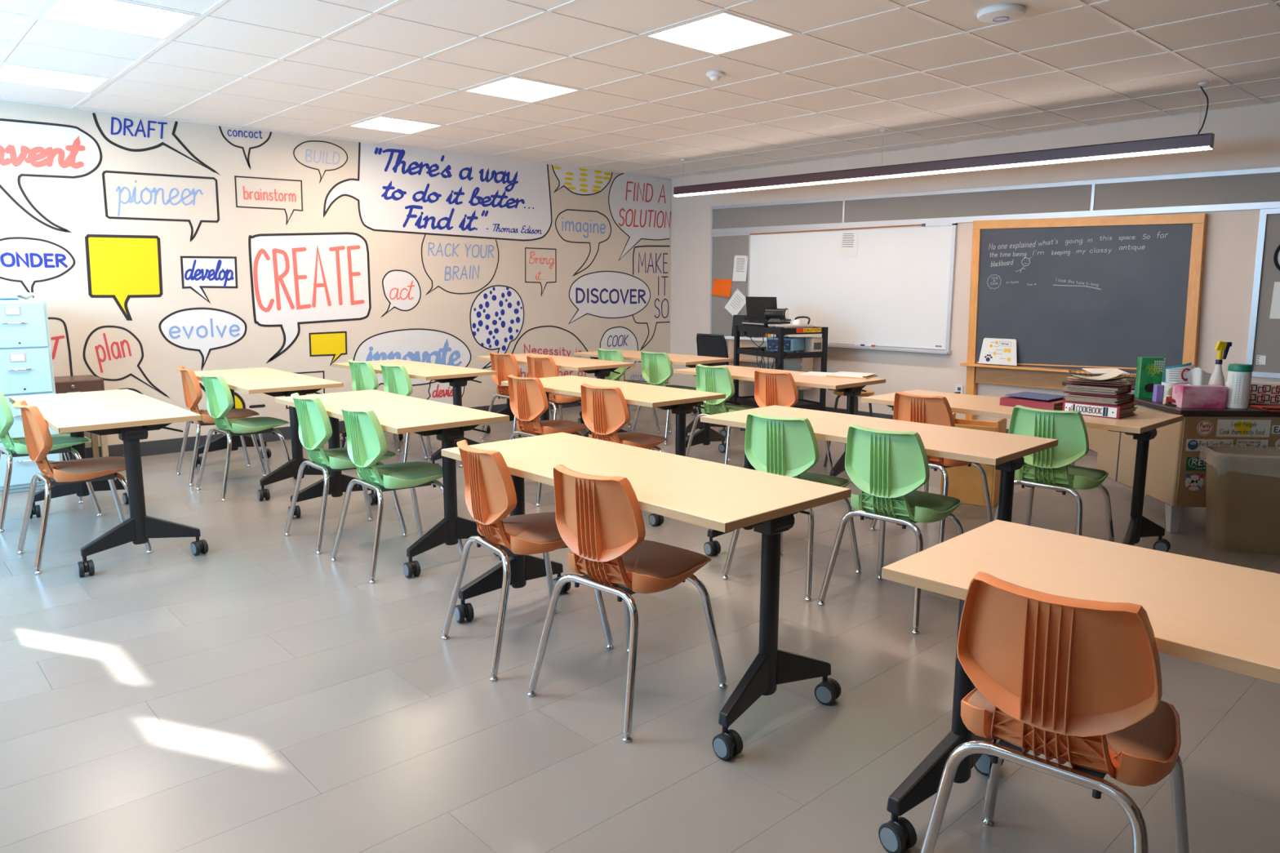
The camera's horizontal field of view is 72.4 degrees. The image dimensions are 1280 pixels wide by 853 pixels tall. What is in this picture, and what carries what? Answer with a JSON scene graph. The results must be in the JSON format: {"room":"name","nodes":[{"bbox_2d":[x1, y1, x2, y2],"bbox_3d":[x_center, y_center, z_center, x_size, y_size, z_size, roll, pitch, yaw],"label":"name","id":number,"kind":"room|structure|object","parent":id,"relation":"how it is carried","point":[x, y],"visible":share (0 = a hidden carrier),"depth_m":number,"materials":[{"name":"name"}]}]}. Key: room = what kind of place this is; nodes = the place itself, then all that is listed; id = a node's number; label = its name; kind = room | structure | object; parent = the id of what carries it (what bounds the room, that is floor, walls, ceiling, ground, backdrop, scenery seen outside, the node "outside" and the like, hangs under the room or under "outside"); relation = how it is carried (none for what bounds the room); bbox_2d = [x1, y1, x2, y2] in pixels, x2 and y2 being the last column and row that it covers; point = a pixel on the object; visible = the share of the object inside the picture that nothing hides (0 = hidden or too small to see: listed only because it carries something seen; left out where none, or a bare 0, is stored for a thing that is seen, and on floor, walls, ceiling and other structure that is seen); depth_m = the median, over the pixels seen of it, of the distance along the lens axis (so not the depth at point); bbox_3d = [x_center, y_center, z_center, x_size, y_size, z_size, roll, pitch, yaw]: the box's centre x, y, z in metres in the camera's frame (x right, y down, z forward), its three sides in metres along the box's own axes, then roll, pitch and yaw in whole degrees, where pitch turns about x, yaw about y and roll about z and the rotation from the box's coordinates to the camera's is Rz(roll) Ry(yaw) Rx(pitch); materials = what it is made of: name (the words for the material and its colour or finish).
{"room":"classroom","nodes":[
{"label":"classroom","id":0,"kind":"room"},
{"bbox_2d":[0,100,671,448],"bbox_3d":[-2.916,-1.411,8.201,9.120,2.978,0.123,-8,12,-42],"label":"wall","id":1,"kind":"structure","parent":0,"point":[153,247],"depth_m":7.95,"materials":[{"name":"paint"}]},
{"bbox_2d":[62,399,582,460],"bbox_3d":[-2.918,0.015,8.339,9.000,0.118,0.016,-8,12,-42],"label":"baseboard","id":2,"kind":"structure","parent":1,"relation":"attached to","point":[174,445],"depth_m":7.43,"materials":[{"name":"grey rubber"}]},
{"bbox_2d":[0,404,1279,852],"bbox_3d":[0.324,0.712,4.877,9.000,0.150,9.600,-8,12,-42],"label":"floor","id":3,"kind":"structure","parent":0,"point":[254,692],"depth_m":3.01,"materials":[{"name":"grey tile"}]},
{"bbox_2d":[0,298,62,493],"bbox_3d":[-4.387,-0.234,6.137,0.395,1.300,0.691,-8,12,-42],"label":"filing cabinet","id":4,"kind":"object","parent":3,"relation":"on","point":[26,365],"visible":0.63,"depth_m":5.91,"materials":[{"name":"blue metal"}]},
{"bbox_2d":[0,389,102,532],"bbox_3d":[-3.651,0.147,5.296,0.536,0.818,0.485,-9,13,-44],"label":"chair","id":5,"kind":"object","parent":3,"relation":"on","point":[62,443],"visible":0.87,"depth_m":5.14,"materials":[{"name":"green plastic"}]},
{"bbox_2d":[53,374,108,457],"bbox_3d":[-4.331,-0.019,6.696,0.370,0.700,0.444,-8,12,-42],"label":"base cabinet","id":6,"kind":"object","parent":3,"relation":"on","point":[86,383],"visible":0.25,"depth_m":6.59,"materials":[{"name":"brown wood"}]},
{"bbox_2d":[12,400,152,573],"bbox_3d":[-2.932,0.265,4.567,0.536,0.818,0.485,-8,12,-43],"label":"chair","id":7,"kind":"object","parent":3,"relation":"on","point":[38,439],"visible":0.91,"depth_m":4.41,"materials":[{"name":"orange plastic"}]},
{"bbox_2d":[8,389,208,577],"bbox_3d":[-3.007,0.248,4.916,0.626,0.739,1.558,-8,12,-42],"label":"table","id":8,"kind":"object","parent":3,"relation":"on","point":[129,414],"visible":0.89,"depth_m":4.48,"materials":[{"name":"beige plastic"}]},
{"bbox_2d":[176,365,266,485],"bbox_3d":[-3.116,-0.039,6.458,0.536,0.818,0.485,-7,11,-37],"label":"chair","id":9,"kind":"object","parent":3,"relation":"on","point":[193,393],"visible":0.7,"depth_m":6.29,"materials":[{"name":"orange plastic"}]},
{"bbox_2d":[195,372,296,501],"bbox_3d":[-2.724,0.032,6.022,0.485,0.818,0.536,9,13,44],"label":"chair","id":10,"kind":"object","parent":3,"relation":"on","point":[220,401],"visible":0.96,"depth_m":5.86,"materials":[{"name":"green plastic"}]},
{"bbox_2d":[194,367,343,501],"bbox_3d":[-2.780,0.006,6.428,0.626,0.739,1.558,-8,12,-41],"label":"table","id":11,"kind":"object","parent":3,"relation":"on","point":[272,382],"visible":0.58,"depth_m":5.97,"materials":[{"name":"beige wood"}]},
{"bbox_2d":[284,392,408,554],"bbox_3d":[-1.661,0.215,4.895,0.536,0.818,0.485,-8,12,-41],"label":"chair","id":12,"kind":"object","parent":3,"relation":"on","point":[315,429],"visible":0.82,"depth_m":4.71,"materials":[{"name":"green plastic"}]},
{"bbox_2d":[343,359,427,458],"bbox_3d":[-2.084,-0.140,7.100,0.536,0.818,0.485,-8,12,-43],"label":"chair","id":13,"kind":"object","parent":3,"relation":"on","point":[364,377],"visible":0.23,"depth_m":6.90,"materials":[{"name":"green plastic"}]},
{"bbox_2d":[275,389,509,577],"bbox_3d":[-1.419,0.251,4.914,0.626,0.739,1.558,-8,12,-42],"label":"table","id":14,"kind":"object","parent":3,"relation":"on","point":[397,414],"visible":0.66,"depth_m":4.49,"materials":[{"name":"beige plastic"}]},
{"bbox_2d":[330,404,463,583],"bbox_3d":[-1.239,0.288,4.441,0.536,0.818,0.485,-8,12,-41],"label":"chair","id":15,"kind":"object","parent":3,"relation":"on","point":[366,444],"visible":0.95,"depth_m":4.28,"materials":[{"name":"green plastic"}]},
{"bbox_2d":[332,359,496,465],"bbox_3d":[-1.883,-0.124,7.248,0.626,0.739,1.558,-9,13,-44],"label":"table","id":16,"kind":"object","parent":3,"relation":"on","point":[457,377],"visible":0.43,"depth_m":6.81,"materials":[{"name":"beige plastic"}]},
{"bbox_2d":[380,363,462,466],"bbox_3d":[-1.733,-0.088,6.782,0.536,0.818,0.485,-8,12,-43],"label":"chair","id":17,"kind":"object","parent":3,"relation":"on","point":[397,380],"visible":0.27,"depth_m":6.56,"materials":[{"name":"green plastic"}]},
{"bbox_2d":[481,351,553,441],"bbox_3d":[-1.090,-0.268,7.915,0.536,0.818,0.485,-9,13,-44],"label":"chair","id":18,"kind":"object","parent":3,"relation":"on","point":[504,365],"visible":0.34,"depth_m":7.74,"materials":[{"name":"orange plastic"}]},
{"bbox_2d":[441,440,613,681],"bbox_3d":[-0.446,0.456,3.408,0.536,0.818,0.485,-6,11,-34],"label":"chair","id":19,"kind":"object","parent":3,"relation":"on","point":[490,493],"visible":0.88,"depth_m":3.25,"materials":[{"name":"orange plastic"}]},
{"bbox_2d":[507,374,586,506],"bbox_3d":[-0.630,0.053,5.918,0.536,0.818,0.485,-8,12,-43],"label":"chair","id":20,"kind":"object","parent":3,"relation":"on","point":[528,400],"visible":0.75,"depth_m":5.75,"materials":[{"name":"orange plastic"}]},
{"bbox_2d":[519,355,581,438],"bbox_3d":[-0.715,-0.212,7.571,0.536,0.818,0.485,-9,13,-44],"label":"chair","id":21,"kind":"object","parent":3,"relation":"on","point":[538,366],"visible":0.41,"depth_m":7.37,"materials":[{"name":"orange plastic"}]},
{"bbox_2d":[476,353,635,437],"bbox_3d":[-0.792,-0.242,8.000,0.626,0.739,1.558,-8,12,-42],"label":"table","id":22,"kind":"object","parent":3,"relation":"on","point":[602,369],"visible":0.32,"depth_m":7.62,"materials":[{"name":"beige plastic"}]},
{"bbox_2d":[501,375,725,526],"bbox_3d":[-0.215,0.106,5.834,0.626,0.739,1.558,-8,12,-42],"label":"table","id":23,"kind":"object","parent":3,"relation":"on","point":[682,402],"visible":0.38,"depth_m":5.43,"materials":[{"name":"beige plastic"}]},
{"bbox_2d":[588,348,660,433],"bbox_3d":[-0.149,-0.343,8.393,0.536,0.818,0.485,-7,12,-39],"label":"chair","id":24,"kind":"object","parent":3,"relation":"on","point":[616,355],"visible":0.27,"depth_m":8.21,"materials":[{"name":"green plastic"}]},
{"bbox_2d":[580,383,669,452],"bbox_3d":[-0.108,0.137,5.400,0.485,0.818,0.536,9,13,44],"label":"chair","id":25,"kind":"object","parent":3,"relation":"on","point":[605,411],"visible":0.52,"depth_m":5.22,"materials":[{"name":"orange plastic"}]},
{"bbox_2d":[527,464,727,742],"bbox_3d":[-0.037,0.522,2.998,0.485,0.818,0.536,8,12,42],"label":"chair","id":26,"kind":"object","parent":3,"relation":"on","point":[599,518],"visible":1,"depth_m":2.84,"materials":[{"name":"orange plastic"}]},
{"bbox_2d":[441,432,851,759],"bbox_3d":[-0.053,0.515,3.285,0.626,0.739,1.558,-8,12,-42],"label":"table","id":27,"kind":"object","parent":3,"relation":"on","point":[717,496],"visible":0.9,"depth_m":2.92,"materials":[{"name":"brown wood"}]},
{"bbox_2d":[573,349,732,439],"bbox_3d":[0.102,-0.322,8.511,0.626,0.739,1.558,-9,13,-43],"label":"table","id":28,"kind":"object","parent":3,"relation":"on","point":[690,361],"visible":0.39,"depth_m":8.13,"materials":[{"name":"beige wood"}]},
{"bbox_2d":[631,351,698,444],"bbox_3d":[0.262,-0.292,8.082,0.536,0.818,0.485,-8,12,-42],"label":"chair","id":29,"kind":"object","parent":3,"relation":"on","point":[656,367],"visible":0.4,"depth_m":7.90,"materials":[{"name":"green plastic"}]},
{"bbox_2d":[692,333,740,413],"bbox_3d":[0.924,-0.589,9.702,0.592,0.892,0.620,-7,12,-38],"label":"office chair","id":30,"kind":"object","parent":3,"relation":"on","point":[708,344],"visible":0.31,"depth_m":9.45,"materials":[{"name":"black fabric"}]},
{"bbox_2d":[685,364,758,464],"bbox_3d":[0.678,-0.075,6.730,0.536,0.818,0.485,-7,12,-39],"label":"chair","id":31,"kind":"object","parent":3,"relation":"on","point":[718,380],"visible":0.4,"depth_m":6.56,"materials":[{"name":"green plastic"}]},
{"bbox_2d":[724,336,813,400],"bbox_3d":[1.426,-0.578,9.841,0.250,0.830,1.130,-8,12,-42],"label":"desk","id":32,"kind":"object","parent":3,"relation":"on","point":[805,364],"depth_m":9.78,"materials":[{"name":"white"}]},
{"bbox_2d":[673,364,885,476],"bbox_3d":[1.030,-0.034,6.725,0.626,0.739,1.558,-8,12,-42],"label":"table","id":33,"kind":"object","parent":3,"relation":"on","point":[851,388],"visible":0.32,"depth_m":6.36,"materials":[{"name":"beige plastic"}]},
{"bbox_2d":[826,371,877,378],"bbox_3d":[1.573,-0.384,6.506,0.317,0.021,0.240,7,11,35],"label":"pile","id":34,"kind":"object","parent":33,"relation":"on","point":[840,374],"visible":1,"depth_m":6.45,"materials":[{"name":"white paper"}]},
{"bbox_2d":[733,324,828,411],"bbox_3d":[1.441,-0.541,9.075,0.630,1.000,0.848,-4,10,-26],"label":"cart","id":35,"kind":"object","parent":3,"relation":"on","point":[780,355],"visible":0.58,"depth_m":8.80,"materials":[{"name":"black"}]},
{"bbox_2d":[742,320,790,327],"bbox_3d":[1.311,-1.068,9.119,0.322,0.062,0.420,-4,10,-26],"label":"deck","id":36,"kind":"object","parent":35,"relation":"on","point":[753,323],"visible":0.5,"depth_m":8.97,"materials":[{"name":"black plastic"}]},
{"bbox_2d":[745,296,791,321],"bbox_3d":[1.335,-1.224,9.095,0.370,0.251,0.310,8,12,40],"label":"laptop","id":37,"kind":"object","parent":36,"relation":"on","point":[756,306],"visible":0.71,"depth_m":9.02,"materials":[{"name":"black plastic"}]},
{"bbox_2d":[735,395,821,409],"bbox_3d":[1.439,-0.249,9.123,0.554,0.057,0.824,-4,10,-26],"label":"shelf","id":38,"kind":"object","parent":35,"relation":"attached to","point":[746,400],"depth_m":9.03,"materials":[{"name":"black"}]},
{"bbox_2d":[737,346,823,358],"bbox_3d":[1.440,-0.767,9.040,0.554,0.057,0.824,-4,10,-26],"label":"shelf","id":39,"kind":"object","parent":35,"relation":"attached to","point":[780,353],"depth_m":8.74,"materials":[{"name":"black metal"}]},
{"bbox_2d":[737,324,824,334],"bbox_3d":[1.441,-1.002,9.002,0.554,0.062,0.824,-4,10,-26],"label":"shelf","id":40,"kind":"object","parent":35,"relation":"attached to","point":[815,330],"depth_m":8.68,"materials":[{"name":"black"}]},
{"bbox_2d":[766,336,804,352],"bbox_3d":[1.464,-0.822,8.816,0.300,0.152,0.266,7,12,38],"label":"projector","id":41,"kind":"object","parent":35,"relation":"on","point":[793,344],"visible":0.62,"depth_m":8.72,"materials":[{"name":"blue plastic"}]},
{"bbox_2d":[768,315,813,328],"bbox_3d":[1.518,-1.046,8.791,0.340,0.125,0.320,-4,10,-26],"label":"camera","id":42,"kind":"object","parent":35,"relation":"on","point":[797,323],"visible":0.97,"depth_m":8.69,"materials":[{"name":"beige plastic"}]},
{"bbox_2d":[764,307,789,322],"bbox_3d":[1.379,-1.125,8.818,0.230,0.138,0.120,6,11,32],"label":"speaker","id":43,"kind":"object","parent":42,"relation":"on","point":[779,315],"visible":1,"depth_m":8.78},
{"bbox_2d":[800,337,822,351],"bbox_3d":[1.735,-0.826,8.848,0.130,0.150,0.202,-4,10,-26],"label":"amplifier","id":44,"kind":"object","parent":35,"relation":"on","point":[811,344],"visible":0.87,"depth_m":8.77,"materials":[{"name":"beige"}]},
{"bbox_2d":[741,369,833,471],"bbox_3d":[1.070,-0.004,6.295,0.536,0.818,0.485,-7,12,-39],"label":"chair","id":45,"kind":"object","parent":3,"relation":"on","point":[771,388],"visible":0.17,"depth_m":6.11,"materials":[{"name":"orange plastic"}]},
{"bbox_2d":[722,412,861,600],"bbox_3d":[0.751,0.327,4.222,0.485,0.818,0.536,8,12,40],"label":"chair","id":46,"kind":"object","parent":3,"relation":"on","point":[786,446],"visible":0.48,"depth_m":4.03,"materials":[{"name":"green plastic"}]},
{"bbox_2d":[823,388,874,466],"bbox_3d":[1.657,0.018,6.831,0.350,0.608,0.350,-8,12,-42],"label":"wooden stool","id":47,"kind":"object","parent":3,"relation":"on","point":[869,393],"visible":0.24,"depth_m":6.76,"materials":[{"name":"brown wood"}]},
{"bbox_2d":[700,404,1057,555],"bbox_3d":[1.077,0.368,4.214,0.626,0.739,1.558,-9,13,-44],"label":"table","id":48,"kind":"object","parent":3,"relation":"on","point":[1004,451],"visible":0.45,"depth_m":3.91,"materials":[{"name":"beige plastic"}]},
{"bbox_2d":[817,424,964,634],"bbox_3d":[1.147,0.388,3.848,0.536,0.818,0.485,-9,13,-44],"label":"chair","id":49,"kind":"object","parent":3,"relation":"on","point":[888,468],"visible":0.97,"depth_m":3.69,"materials":[{"name":"green plastic"}]},
{"bbox_2d":[870,391,993,544],"bbox_3d":[1.694,0.205,4.997,0.536,0.818,0.485,-7,11,-36],"label":"chair","id":50,"kind":"object","parent":3,"relation":"on","point":[932,410],"visible":0.41,"depth_m":4.81,"materials":[{"name":"orange plastic"}]},
{"bbox_2d":[940,412,1007,507],"bbox_3d":[2.199,0.212,5.771,0.340,0.560,0.260,6,11,32],"label":"wooden bin","id":51,"kind":"object","parent":3,"relation":"on","point":[965,482],"visible":0.53,"depth_m":5.68,"materials":[{"name":"brown wood"}]},
{"bbox_2d":[861,389,1183,552],"bbox_3d":[2.090,0.249,4.969,0.626,0.739,1.558,-8,12,-42],"label":"table","id":52,"kind":"object","parent":3,"relation":"on","point":[1143,426],"visible":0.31,"depth_m":4.48,"materials":[{"name":"beige wood"}]},
{"bbox_2d":[1000,391,1066,410],"bbox_3d":[2.236,-0.144,4.887,0.269,0.063,0.320,-6,11,-34],"label":"open binder","id":53,"kind":"object","parent":52,"relation":"on","point":[1028,399],"visible":0.77,"depth_m":4.83,"materials":[{"name":"red"}]},
{"bbox_2d":[1062,400,1137,419],"bbox_3d":[2.420,-0.097,4.599,0.242,0.064,0.285,-7,12,-39],"label":"binder","id":54,"kind":"object","parent":52,"relation":"on","point":[1125,411],"visible":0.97,"depth_m":4.51,"materials":[{"name":"red"}]},
{"bbox_2d":[1062,391,1134,405],"bbox_3d":[2.412,-0.154,4.603,0.239,0.046,0.270,-8,12,-42],"label":"binder","id":55,"kind":"object","parent":54,"relation":"on","point":[1126,398],"visible":0.88,"depth_m":4.53,"materials":[{"name":"red"}]},
{"bbox_2d":[1062,380,1131,395],"bbox_3d":[2.409,-0.208,4.611,0.270,0.054,0.232,9,12,43],"label":"binder","id":56,"kind":"object","parent":55,"relation":"on","point":[1091,388],"visible":0.97,"depth_m":4.55,"materials":[{"name":"red"}]},
{"bbox_2d":[1066,368,1124,382],"bbox_3d":[2.406,-0.271,4.613,0.279,0.057,0.235,6,11,33],"label":"loose papers","id":57,"kind":"object","parent":56,"relation":"on","point":[1110,376],"visible":1,"depth_m":4.60,"materials":[{"name":"beige paper"}]},
{"bbox_2d":[992,404,1114,542],"bbox_3d":[2.117,0.292,4.455,0.536,0.818,0.485,-8,12,-43],"label":"chair","id":58,"kind":"object","parent":3,"relation":"on","point":[1050,468],"visible":0.77,"depth_m":4.29,"materials":[{"name":"green plastic"}]},
{"bbox_2d":[920,571,1189,852],"bbox_3d":[0.932,0.697,1.919,0.485,0.818,0.536,8,12,40],"label":"chair","id":59,"kind":"object","parent":3,"relation":"on","point":[1077,682],"visible":1,"depth_m":1.75,"materials":[{"name":"orange plastic"}]},
{"bbox_2d":[878,520,1279,852],"bbox_3d":[1.343,0.755,1.806,0.626,0.739,1.558,-9,13,-44],"label":"table","id":60,"kind":"object","parent":3,"relation":"on","point":[1215,614],"visible":0.73,"depth_m":2.04,"materials":[{"name":"beige wood"}]},
{"bbox_2d":[960,213,1207,419],"bbox_3d":[3.714,-0.794,7.514,0.125,2.002,1.941,-8,12,-42],"label":"blackboard","id":61,"kind":"object","parent":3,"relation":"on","point":[1073,294],"visible":0.96,"depth_m":7.44,"materials":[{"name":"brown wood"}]},
{"bbox_2d":[978,337,1017,365],"bbox_3d":[3.278,-0.684,7.980,0.049,0.234,0.359,-8,12,-42],"label":"card","id":62,"kind":"object","parent":61,"relation":"on","point":[993,350],"visible":1,"depth_m":7.98,"materials":[{"name":"white paper"}]},
{"bbox_2d":[1062,381,1279,533],"bbox_3d":[3.512,0.151,5.651,0.950,0.725,1.520,0,9,2],"label":"desk","id":63,"kind":"object","parent":3,"relation":"on","point":[1176,472],"visible":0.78,"depth_m":4.95,"materials":[{"name":"laminate"}]},
{"bbox_2d":[1134,356,1164,398],"bbox_3d":[3.135,-0.301,5.382,0.136,0.250,0.057,2,9,9],"label":"carton","id":64,"kind":"object","parent":63,"relation":"on","point":[1150,370],"visible":0.91,"depth_m":5.36,"materials":[{"name":"cardboard"}]},
{"bbox_2d":[1162,362,1195,384],"bbox_3d":[3.272,-0.279,5.318,0.175,0.227,0.047,2,9,12],"label":"folded papers","id":65,"kind":"object","parent":63,"relation":"on","point":[1171,374],"visible":0.47,"depth_m":5.30,"materials":[{"name":"white paper"}]},
{"bbox_2d":[1171,367,1226,408],"bbox_3d":[3.181,-0.223,4.971,0.235,0.227,0.115,1,9,5],"label":"tissue box","id":66,"kind":"object","parent":63,"relation":"on","point":[1198,393],"visible":1,"depth_m":4.93,"materials":[{"name":"pink cardboard"}]},
{"bbox_2d":[1208,341,1231,386],"bbox_3d":[3.360,-0.311,5.075,0.102,0.368,0.088,0,9,-3],"label":"spray bottle","id":67,"kind":"object","parent":63,"relation":"on","point":[1217,377],"visible":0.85,"depth_m":5.05,"materials":[{"name":"white plastic"}]},
{"bbox_2d":[1225,363,1253,409],"bbox_3d":[3.370,-0.227,4.926,0.117,0.249,0.117,-8,12,-42],"label":"wipes canister","id":68,"kind":"object","parent":63,"relation":"on","point":[1239,375],"visible":0.99,"depth_m":4.89,"materials":[{"name":"white plastic"}]},
{"bbox_2d":[1230,374,1245,404],"bbox_3d":[3.339,-0.207,4.886,0.060,0.160,0.008,7,11,36],"label":"print","id":69,"kind":"object","parent":68,"relation":"attached to","point":[1237,382],"depth_m":4.88,"materials":[{"name":"grey paper"}]},
{"bbox_2d":[1225,381,1279,405],"bbox_3d":[3.611,-0.196,5.114,0.322,0.134,0.104,4,10,23],"label":"case","id":70,"kind":"object","parent":63,"relation":"on","point":[1261,393],"visible":0.49,"depth_m":5.06,"materials":[{"name":"white"}]},
{"bbox_2d":[1204,445,1279,555],"bbox_3d":[3.343,0.395,4.704,0.571,0.541,0.330,3,10,17],"label":"waste bin","id":71,"kind":"object","parent":3,"relation":"on","point":[1242,486],"visible":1,"depth_m":4.63,"materials":[{"name":"brown plastic"}]},
{"bbox_2d":[0,0,1279,178],"bbox_3d":[0.330,-2.203,4.410,9.000,0.303,9.600,-8,12,-42],"label":"ceiling","id":72,"kind":"structure","parent":0,"point":[925,73],"depth_m":5.48,"materials":[{"name":"tile"}]},
{"bbox_2d":[0,63,111,93],"bbox_3d":[-3.843,-2.300,5.696,0.584,0.075,0.584,-8,12,-42],"label":"ceiling light","id":73,"kind":"object","parent":72,"relation":"attached to","point":[13,73],"visible":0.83,"depth_m":5.78,"materials":[{"name":"white plastic"}]},
{"bbox_2d":[3,64,86,84],"bbox_3d":[-3.843,-2.304,5.696,0.435,0.042,0.505,-8,12,-42],"label":"diffuser","id":74,"kind":"object","parent":73,"relation":"attached to","point":[11,73],"depth_m":5.75,"materials":[{"name":"white plastic"}]},
{"bbox_2d":[38,0,199,39],"bbox_3d":[-2.606,-2.085,4.367,0.584,0.075,0.584,-8,12,-42],"label":"ceiling light","id":75,"kind":"object","parent":72,"relation":"attached to","point":[118,15],"visible":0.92,"depth_m":4.44,"materials":[{"name":"white plastic"}]},
{"bbox_2d":[56,0,168,26],"bbox_3d":[-2.606,-2.088,4.366,0.435,0.042,0.505,-8,12,-42],"label":"diffuser","id":76,"kind":"object","parent":75,"relation":"attached to","point":[95,13],"depth_m":4.42,"materials":[{"name":"white plastic"}]},
{"bbox_2d":[347,115,444,133],"bbox_3d":[-2.047,-2.558,7.326,0.584,0.075,0.584,-8,12,-42],"label":"ceiling light","id":77,"kind":"object","parent":72,"relation":"attached to","point":[381,123],"visible":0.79,"depth_m":7.43,"materials":[{"name":"white plastic"}]},
{"bbox_2d":[363,116,417,128],"bbox_3d":[-2.047,-2.562,7.325,0.435,0.042,0.505,-8,12,-42],"label":"diffuser","id":78,"kind":"object","parent":77,"relation":"attached to","point":[379,122],"depth_m":7.39,"materials":[{"name":"white plastic"}]},
{"bbox_2d":[462,75,581,102],"bbox_3d":[-0.810,-2.343,5.996,0.584,0.075,0.584,-8,12,-42],"label":"ceiling light","id":79,"kind":"object","parent":72,"relation":"attached to","point":[510,87],"visible":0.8,"depth_m":6.09,"materials":[{"name":"white plastic"}]},
{"bbox_2d":[480,77,552,94],"bbox_3d":[-0.810,-2.346,5.996,0.435,0.042,0.505,-8,12,-42],"label":"diffuser","id":80,"kind":"object","parent":79,"relation":"attached to","point":[511,86],"depth_m":6.04,"materials":[{"name":"white plastic"}]},
{"bbox_2d":[644,11,796,55],"bbox_3d":[0.427,-2.127,4.667,0.584,0.075,0.584,-8,12,-42],"label":"ceiling light","id":81,"kind":"object","parent":72,"relation":"attached to","point":[723,32],"visible":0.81,"depth_m":4.74,"materials":[{"name":"white plastic"}]},
{"bbox_2d":[663,13,767,44],"bbox_3d":[0.427,-2.131,4.667,0.435,0.042,0.505,-8,12,-42],"label":"diffuser","id":82,"kind":"object","parent":81,"relation":"attached to","point":[723,28],"depth_m":4.69,"materials":[{"name":"white plastic"}]},
{"bbox_2d":[673,81,1214,196],"bbox_3d":[2.078,-2.336,7.550,0.070,0.427,4.998,-8,12,-42],"label":"pendant light","id":83,"kind":"object","parent":72,"relation":"hanging from","point":[1197,142],"visible":1,"depth_m":6.88,"materials":[{"name":"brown metal"}]},
{"bbox_2d":[674,146,1212,196],"bbox_3d":[2.076,-2.158,7.577,0.066,0.066,4.990,-8,12,-42],"label":"diffuser","id":84,"kind":"object","parent":83,"relation":"attached to","point":[1092,153],"depth_m":6.95,"materials":[{"name":"white plastic"}]},
{"bbox_2d":[976,3,1026,22],"bbox_3d":[1.758,-2.004,4.259,0.224,0.041,0.224,-8,12,-42],"label":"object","id":85,"kind":"object","parent":72,"relation":"attached to","point":[999,13],"visible":1,"depth_m":4.20,"materials":[{"name":"white plastic"}]},
{"bbox_2d":[670,102,1279,429],"bbox_3d":[3.685,-1.315,7.677,0.120,2.978,9.600,-8,12,-42],"label":"wall","id":86,"kind":"structure","parent":0,"point":[1246,137],"depth_m":8.12,"materials":[{"name":"beige paint"}]},
{"bbox_2d":[709,232,748,351],"bbox_3d":[1.062,-1.574,10.421,0.020,1.412,0.600,-8,12,-42],"label":"notice board","id":87,"kind":"object","parent":86,"relation":"attached to","point":[724,247],"visible":0.57,"depth_m":10.45,"materials":[{"name":"grey fabric"}]},
{"bbox_2d":[711,278,732,297],"bbox_3d":[0.973,-1.662,10.484,0.017,0.220,0.323,-8,12,-42],"label":"card","id":88,"kind":"object","parent":87,"relation":"attached to","point":[722,287],"visible":1,"depth_m":10.48,"materials":[{"name":"orange paper"}]},
{"bbox_2d":[724,288,746,315],"bbox_3d":[1.133,-1.459,10.337,0.022,0.341,0.354,-8,12,-42],"label":"sheet","id":89,"kind":"object","parent":87,"relation":"attached to","point":[737,300],"visible":0.97,"depth_m":10.34,"materials":[{"name":"white paper"}]},
{"bbox_2d":[732,255,747,281],"bbox_3d":[1.171,-1.853,10.241,0.014,0.304,0.225,-8,12,-42],"label":"notice sheet","id":90,"kind":"object","parent":87,"relation":"attached to","point":[740,262],"visible":1,"depth_m":10.24,"materials":[{"name":"white paper"}]},
{"bbox_2d":[747,222,957,354],"bbox_3d":[2.105,-1.467,9.233,0.095,1.256,2.555,-8,12,-42],"label":"whiteboard","id":91,"kind":"object","parent":86,"relation":"attached to","point":[896,294],"visible":0.79,"depth_m":9.01,"materials":[{"name":"white"}]},
{"bbox_2d":[837,231,858,256],"bbox_3d":[2.170,-1.909,9.125,0.006,0.263,0.245,-8,12,-42],"label":"sheet","id":92,"kind":"object","parent":91,"relation":"attached to","point":[848,240],"visible":1,"depth_m":9.12,"materials":[{"name":"white paper"}]},
{"bbox_2d":[827,342,951,354],"bbox_3d":[2.104,-0.865,9.329,0.095,0.037,2.555,-8,12,-42],"label":"tray","id":93,"kind":"object","parent":91,"relation":"on","point":[878,346],"depth_m":8.79,"materials":[{"name":"silver metal"}]},
{"bbox_2d":[726,395,1093,451],"bbox_3d":[3.641,0.114,7.856,0.008,0.100,9.584,-8,12,-42],"label":"baseboard","id":94,"kind":"structure","parent":86,"relation":"attached to","point":[827,409],"depth_m":9.22,"materials":[{"name":"grey rubber"}]},
{"bbox_2d":[711,166,1279,234],"bbox_3d":[3.194,-2.041,7.997,0.022,0.380,6.900,-8,12,-42],"label":"strip","id":95,"kind":"object","parent":86,"relation":"attached to","point":[1257,188],"visible":1,"depth_m":7.76,"materials":[{"name":"white metal"}]},
{"bbox_2d":[1245,208,1279,377],"bbox_3d":[5.033,-0.927,6.140,0.030,1.240,1.250,-8,12,-42],"label":"board","id":96,"kind":"object","parent":86,"relation":"attached to","point":[1264,335],"visible":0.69,"depth_m":6.53,"materials":[{"name":"grey fabric"}]},
{"bbox_2d":[1269,281,1279,319],"bbox_3d":[4.774,-0.926,6.428,0.001,0.270,0.220,-8,12,-42],"label":"page","id":97,"kind":"object","parent":96,"relation":"attached to","point":[1275,305],"visible":1,"depth_m":6.49,"materials":[{"name":"white paper"}]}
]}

